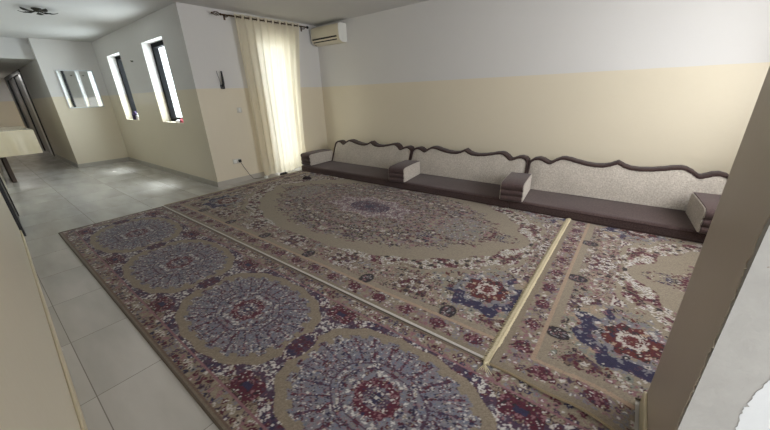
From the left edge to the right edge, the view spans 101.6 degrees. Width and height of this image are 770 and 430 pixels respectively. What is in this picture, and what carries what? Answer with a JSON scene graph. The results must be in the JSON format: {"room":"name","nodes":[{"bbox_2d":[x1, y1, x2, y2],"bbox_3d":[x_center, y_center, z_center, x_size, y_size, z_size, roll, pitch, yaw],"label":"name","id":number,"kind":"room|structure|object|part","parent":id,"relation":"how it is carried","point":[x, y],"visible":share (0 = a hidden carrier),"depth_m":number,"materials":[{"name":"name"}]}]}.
{"room":"living room","nodes":[
{"label":"living room","id":0,"kind":"room"},
{"bbox_2d":[0,79,23,126],"bbox_3d":[-13.696,-3.652,10.786,0.200,2.660,1.380,14,26,35],"label":"wall","id":1,"kind":"structure","parent":0,"point":[9,115],"depth_m":11.08,"materials":[{"name":"beige paint"}]},
{"bbox_2d":[0,37,34,78],"bbox_3d":[-10.885,-4.001,8.289,8.000,0.380,1.380,14,26,35],"label":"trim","id":2,"kind":"structure","parent":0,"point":[15,53],"depth_m":6.40,"materials":[{"name":"white paint"}]},
{"bbox_2d":[0,167,80,429],"bbox_3d":[-6.946,-1.683,5.133,18.200,2.660,0.200,15,27,37],"label":"wall","id":3,"kind":"structure","parent":0,"point":[34,391],"depth_m":1.13,"materials":[{"name":"beige paint"}]},
{"bbox_2d":[0,177,25,235],"bbox_3d":[-4.625,-0.856,3.574,1.200,2.100,0.030,15,27,37],"label":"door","id":4,"kind":"structure","parent":3,"relation":"in","point":[3,190],"depth_m":3.54,"materials":[{"name":"black metal"}]},
{"bbox_2d":[20,230,87,429],"bbox_3d":[-1.972,0.789,1.892,5.600,0.085,0.012,15,27,37],"label":"baseboard","id":5,"kind":"structure","parent":3,"relation":"attached to","point":[81,420],"depth_m":1.81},
{"bbox_2d":[4,38,84,163],"bbox_3d":[-10.330,-3.156,9.208,8.150,2.660,0.120,14,26,35],"label":"wall","id":6,"kind":"structure","parent":0,"point":[36,75],"depth_m":7.24,"materials":[{"name":"beige paint"}]},
{"bbox_2d":[4,69,54,155],"bbox_3d":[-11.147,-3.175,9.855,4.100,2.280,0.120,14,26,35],"label":"door","id":7,"kind":"structure","parent":6,"relation":"in","point":[15,82],"depth_m":9.69,"materials":[{"name":"brown wood"}]},
{"bbox_2d":[54,154,78,167],"bbox_3d":[-8.269,-1.423,8.125,2.950,0.085,0.012,14,26,35],"label":"baseboard","id":8,"kind":"structure","parent":6,"relation":"attached to","point":[56,155],"depth_m":8.02,"materials":[{"name":"tile"}]},
{"bbox_2d":[37,38,128,162],"bbox_3d":[-6.904,-2.525,7.282,0.250,2.660,0.860,14,26,35],"label":"wall","id":9,"kind":"structure","parent":0,"point":[96,130],"depth_m":7.22,"materials":[{"name":"beige paint"}]},
{"bbox_2d":[55,70,103,107],"bbox_3d":[-6.825,-2.823,7.046,0.030,0.782,0.611,14,26,35],"label":"wall mirror","id":10,"kind":"object","parent":9,"relation":"attached to","point":[80,89],"visible":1,"depth_m":7.03,"materials":[{"name":"clear glass"}]},
{"bbox_3d":[-6.915,-2.777,6.938,0.014,0.740,0.280,13,26,34],"label":"mirror panel","id":11,"kind":"part","parent":10,"relation":"part of","materials":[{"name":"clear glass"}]},
{"bbox_3d":[-6.735,-2.868,7.154,0.014,0.740,0.280,15,27,37],"label":"mirror panel","id":12,"kind":"part","parent":10,"relation":"part of","materials":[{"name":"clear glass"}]},
{"bbox_2d":[77,157,128,167],"bbox_3d":[-6.801,-1.279,7.622,0.012,0.085,0.980,14,26,35],"label":"baseboard","id":13,"kind":"structure","parent":9,"relation":"attached to","point":[126,158],"depth_m":7.59,"materials":[{"name":"tile"}]},
{"bbox_2d":[91,6,210,179],"bbox_3d":[-4.820,-2.260,6.412,4.660,2.660,0.250,14,26,35],"label":"wall","id":14,"kind":"structure","parent":0,"point":[156,139],"depth_m":5.91,"materials":[{"name":"beige paint"}]},
{"bbox_2d":[115,55,136,111],"bbox_3d":[-5.465,-2.756,6.821,0.870,1.290,0.085,14,26,35],"label":"window","id":15,"kind":"structure","parent":14,"relation":"in","point":[118,58],"depth_m":6.99,"materials":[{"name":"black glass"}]},
{"bbox_2d":[132,111,139,119],"bbox_3d":[-5.439,-2.185,6.869,0.366,0.190,0.119,14,26,35],"label":"cloth bundle","id":16,"kind":"object","parent":14,"relation":"on","point":[135,116],"visible":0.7,"depth_m":6.85,"materials":[{"name":"fabric"}]},
{"bbox_2d":[151,40,182,120],"bbox_3d":[-3.728,-2.334,5.547,0.940,1.315,0.085,14,26,35],"label":"window","id":17,"kind":"structure","parent":14,"relation":"in","point":[156,45],"depth_m":5.75,"materials":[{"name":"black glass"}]},
{"bbox_2d":[129,157,217,186],"bbox_3d":[-4.659,-0.972,6.641,4.660,0.085,0.012,14,26,35],"label":"baseboard","id":18,"kind":"structure","parent":14,"relation":"attached to","point":[210,182],"depth_m":6.25,"materials":[{"name":"tile"}]},
{"bbox_2d":[0,0,427,41],"bbox_3d":[-2.173,-2.423,2.768,12.800,0.120,7.280,14,26,35],"label":"ceiling","id":19,"kind":"structure","parent":0,"point":[75,20],"depth_m":4.88,"materials":[{"name":"white paint"}]},
{"bbox_2d":[18,6,57,14],"bbox_3d":[-4.886,-2.879,4.432,0.420,0.062,0.401,14,26,35],"label":"ceiling lamp","id":20,"kind":"object","parent":19,"relation":"attached to","point":[35,9],"visible":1,"depth_m":4.38,"materials":[{"name":"metal"}]},
{"bbox_2d":[168,2,327,181],"bbox_3d":[-2.184,-2.123,5.821,0.250,2.660,2.520,14,26,35],"label":"wall","id":21,"kind":"structure","parent":0,"point":[208,43],"depth_m":5.15,"materials":[{"name":"beige paint"}]},
{"bbox_2d":[216,71,224,88],"bbox_3d":[-2.595,-2.141,4.975,0.072,0.266,0.086,14,26,35],"label":"wall hook","id":22,"kind":"object","parent":21,"relation":"attached to","point":[222,86],"visible":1,"depth_m":4.97,"materials":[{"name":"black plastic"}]},
{"bbox_2d":[232,158,241,163],"bbox_3d":[-2.574,-0.939,5.467,0.012,0.085,0.150,14,26,35],"label":"wall socket","id":23,"kind":"object","parent":21,"relation":"attached to","point":[235,161],"visible":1,"depth_m":5.45,"materials":[{"name":"white plastic"}]},
{"bbox_2d":[217,172,270,186],"bbox_3d":[-2.042,-0.897,6.210,0.012,0.085,2.532,14,26,35],"label":"baseboard","id":24,"kind":"structure","parent":21,"relation":"attached to","point":[261,174],"depth_m":5.57,"materials":[{"name":"tile"}]},
{"bbox_2d":[211,11,308,31],"bbox_3d":[-2.035,-3.258,5.306,0.133,0.088,1.825,14,26,35],"label":"curtain rod","id":25,"kind":"object","parent":21,"relation":"attached to","point":[213,12],"visible":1,"depth_m":4.97,"materials":[{"name":"brown metal"}]},
{"bbox_2d":[234,13,305,175],"bbox_3d":[-1.909,-2.096,5.771,0.093,2.627,1.244,14,26,35],"label":"curtain","id":26,"kind":"object","parent":25,"relation":"hanging from","point":[269,51],"visible":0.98,"depth_m":5.67,"materials":[{"name":"fabric"}]},
{"bbox_2d":[0,149,639,429],"bbox_3d":[-5.241,-0.639,6.097,20.800,0.100,7.300,14,26,35],"label":"floor","id":27,"kind":"structure","parent":0,"point":[120,382],"depth_m":2.52,"materials":[{"name":"tile"}]},
{"bbox_2d":[0,126,42,182],"bbox_3d":[-7.127,-1.163,6.105,1.841,0.995,0.552,14,26,35],"label":"covered table","id":28,"kind":"object","parent":27,"relation":"on","point":[14,140],"visible":1,"depth_m":5.53,"materials":[{"name":"beige fabric"}]},
{"bbox_2d":[58,206,609,429],"bbox_3d":[-1.358,0.572,2.489,5.312,0.013,1.064,14,26,35],"label":"runner rug","id":29,"kind":"object","parent":27,"relation":"on","point":[258,342],"visible":1,"depth_m":1.86,"materials":[{"name":"multicoloured carpet"}]},
{"bbox_2d":[302,161,388,185],"bbox_3d":[-0.536,-0.846,5.881,2.135,0.126,0.866,14,26,35],"label":"mattress","id":30,"kind":"object","parent":27,"relation":"on","point":[369,174],"visible":0.52,"depth_m":5.61,"materials":[{"name":"brown fabric"}]},
{"bbox_2d":[301,149,332,165],"bbox_3d":[-1.354,-1.163,6.283,0.263,0.227,0.622,14,26,35],"label":"block","id":31,"kind":"object","parent":30,"relation":"on","point":[310,158],"visible":1,"depth_m":6.14,"materials":[{"name":"fabric"}]},
{"bbox_2d":[332,139,413,168],"bbox_3d":[-0.278,-1.169,5.917,1.859,0.428,0.314,14,26,35],"label":"backrest cushion","id":32,"kind":"object","parent":30,"relation":"on","point":[353,151],"visible":0.91,"depth_m":5.84,"materials":[{"name":"fabric"}]},
{"bbox_2d":[162,170,565,359],"bbox_3d":[-0.548,-0.036,3.964,4.715,0.018,2.438,14,26,35],"label":"area rug","id":33,"kind":"object","parent":27,"relation":"on","point":[452,270],"visible":1,"depth_m":3.11,"materials":[{"name":"carpet"}]},
{"bbox_2d":[388,173,508,207],"bbox_3d":[1.048,-0.450,4.724,1.858,0.126,0.866,14,26,35],"label":"mattress","id":34,"kind":"object","parent":27,"relation":"on","point":[468,190],"visible":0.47,"depth_m":4.45,"materials":[{"name":"brown fabric"}]},
{"bbox_2d":[388,160,419,182],"bbox_3d":[0.312,-0.701,4.949,0.263,0.227,0.612,10,24,28],"label":"block","id":35,"kind":"object","parent":34,"relation":"on","point":[403,171],"visible":1,"depth_m":4.76,"materials":[{"name":"fabric"}]},
{"bbox_3d":[0.421,-0.681,4.890,0.012,0.213,0.591,10,24,28],"label":"panel","id":36,"kind":"part","parent":35,"relation":"part of","materials":[{"name":"fabric"}]},
{"bbox_2d":[410,146,530,184],"bbox_3d":[1.208,-0.798,4.832,1.872,0.428,0.314,14,26,35],"label":"backrest cushion","id":37,"kind":"object","parent":34,"relation":"on","point":[466,164],"visible":0.9,"depth_m":4.72,"materials":[{"name":"fabric"}]},
{"bbox_2d":[478,218,702,429],"bbox_3d":[1.894,0.586,2.123,1.624,0.036,2.529,14,26,35],"label":"area rug","id":38,"kind":"object","parent":27,"relation":"on","point":[590,329],"visible":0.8,"depth_m":2.00,"materials":[{"name":"carpet"}]},
{"bbox_2d":[509,189,706,243],"bbox_3d":[2.602,-0.061,3.589,2.056,0.126,0.866,14,26,35],"label":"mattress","id":39,"kind":"object","parent":27,"relation":"on","point":[659,221],"visible":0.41,"depth_m":3.38,"materials":[{"name":"brown fabric"}]},
{"bbox_2d":[499,172,531,202],"bbox_3d":[1.657,-0.365,3.966,0.263,0.227,0.612,11,25,30],"label":"armrest","id":40,"kind":"object","parent":39,"relation":"on","point":[515,187],"visible":1,"depth_m":3.76,"materials":[{"name":"fabric"}]},
{"bbox_3d":[1.506,-0.263,3.742,0.247,0.080,0.010,11,25,30],"label":"seam cord","id":41,"kind":"part","parent":40,"relation":"part of","materials":[{"name":"brown fabric"}]},
{"bbox_3d":[1.764,-0.344,3.904,0.012,0.213,0.591,11,25,30],"label":"panel","id":42,"kind":"part","parent":40,"relation":"part of","materials":[{"name":"fabric"}]},
{"bbox_2d":[527,156,728,210],"bbox_3d":[2.718,-0.421,3.728,1.929,0.428,0.314,14,26,35],"label":"backrest cushion","id":43,"kind":"object","parent":39,"relation":"on","point":[670,186],"visible":0.91,"depth_m":3.62,"materials":[{"name":"fabric"}]},
{"bbox_2d":[686,192,720,233],"bbox_3d":[3.069,-0.017,2.932,0.263,0.237,0.612,12,25,32],"label":"armrest","id":44,"kind":"object","parent":39,"relation":"on","point":[701,208],"visible":0.43,"depth_m":2.89,"materials":[{"name":"fabric"}]},
{"bbox_3d":[2.965,-0.038,2.999,0.012,0.223,0.591,12,25,32],"label":"panel","id":45,"kind":"part","parent":44,"relation":"part of","materials":[{"name":"fabric"}]},
{"bbox_2d":[316,0,769,173],"bbox_3d":[1.387,-1.867,4.840,7.140,2.660,0.250,14,26,35],"label":"wall","id":46,"kind":"structure","parent":0,"point":[642,83],"depth_m":4.02,"materials":[{"name":"beige paint"}]},
{"bbox_2d":[310,22,346,46],"bbox_3d":[-1.088,-3.404,5.950,0.800,0.313,0.207,14,26,35],"label":"air conditioner","id":47,"kind":"object","parent":46,"relation":"attached to","point":[335,33],"visible":1,"depth_m":5.82,"materials":[{"name":"beige plastic"}]},
{"bbox_3d":[-1.137,-3.418,5.849,0.725,0.170,0.009,14,26,35],"label":"panel","id":48,"kind":"part","parent":47,"relation":"part of","materials":[{"name":"beige plastic"}]},
{"bbox_2d":[312,35,336,40],"bbox_3d":[-1.143,-3.325,5.901,0.660,0.026,0.014,14,26,35],"label":"outlet","id":49,"kind":"object","parent":47,"relation":"attached to","point":[322,37],"depth_m":5.89,"materials":[{"name":"beige plastic"}]},
{"bbox_2d":[676,217,769,429],"bbox_3d":[1.494,-0.154,0.450,1.217,2.660,0.485,14,26,35],"label":"wall pillar","id":50,"kind":"structure","parent":0,"point":[737,366],"depth_m":0.82,"materials":[{"name":"paint"}]},
{"bbox_2d":[639,391,646,429],"bbox_3d":[1.057,0.917,1.288,0.014,0.085,0.457,14,26,35],"label":"baseboard","id":51,"kind":"structure","parent":50,"relation":"attached to","point":[643,402],"depth_m":1.37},
{"bbox_2d":[647,66,769,429],"bbox_3d":[1.012,-0.275,0.803,0.004,2.660,0.484,14,26,35],"label":"trim","id":52,"kind":"structure","parent":50,"relation":"attached to","point":[742,212],"depth_m":0.96,"materials":[{"name":"beige paint"}]},
{"bbox_2d":[735,380,769,429],"bbox_3d":[1.380,-0.071,0.248,1.130,2.660,0.002,14,26,35],"label":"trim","id":53,"kind":"structure","parent":50,"relation":"attached to","point":[756,416],"depth_m":0.83,"materials":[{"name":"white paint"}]}
]}

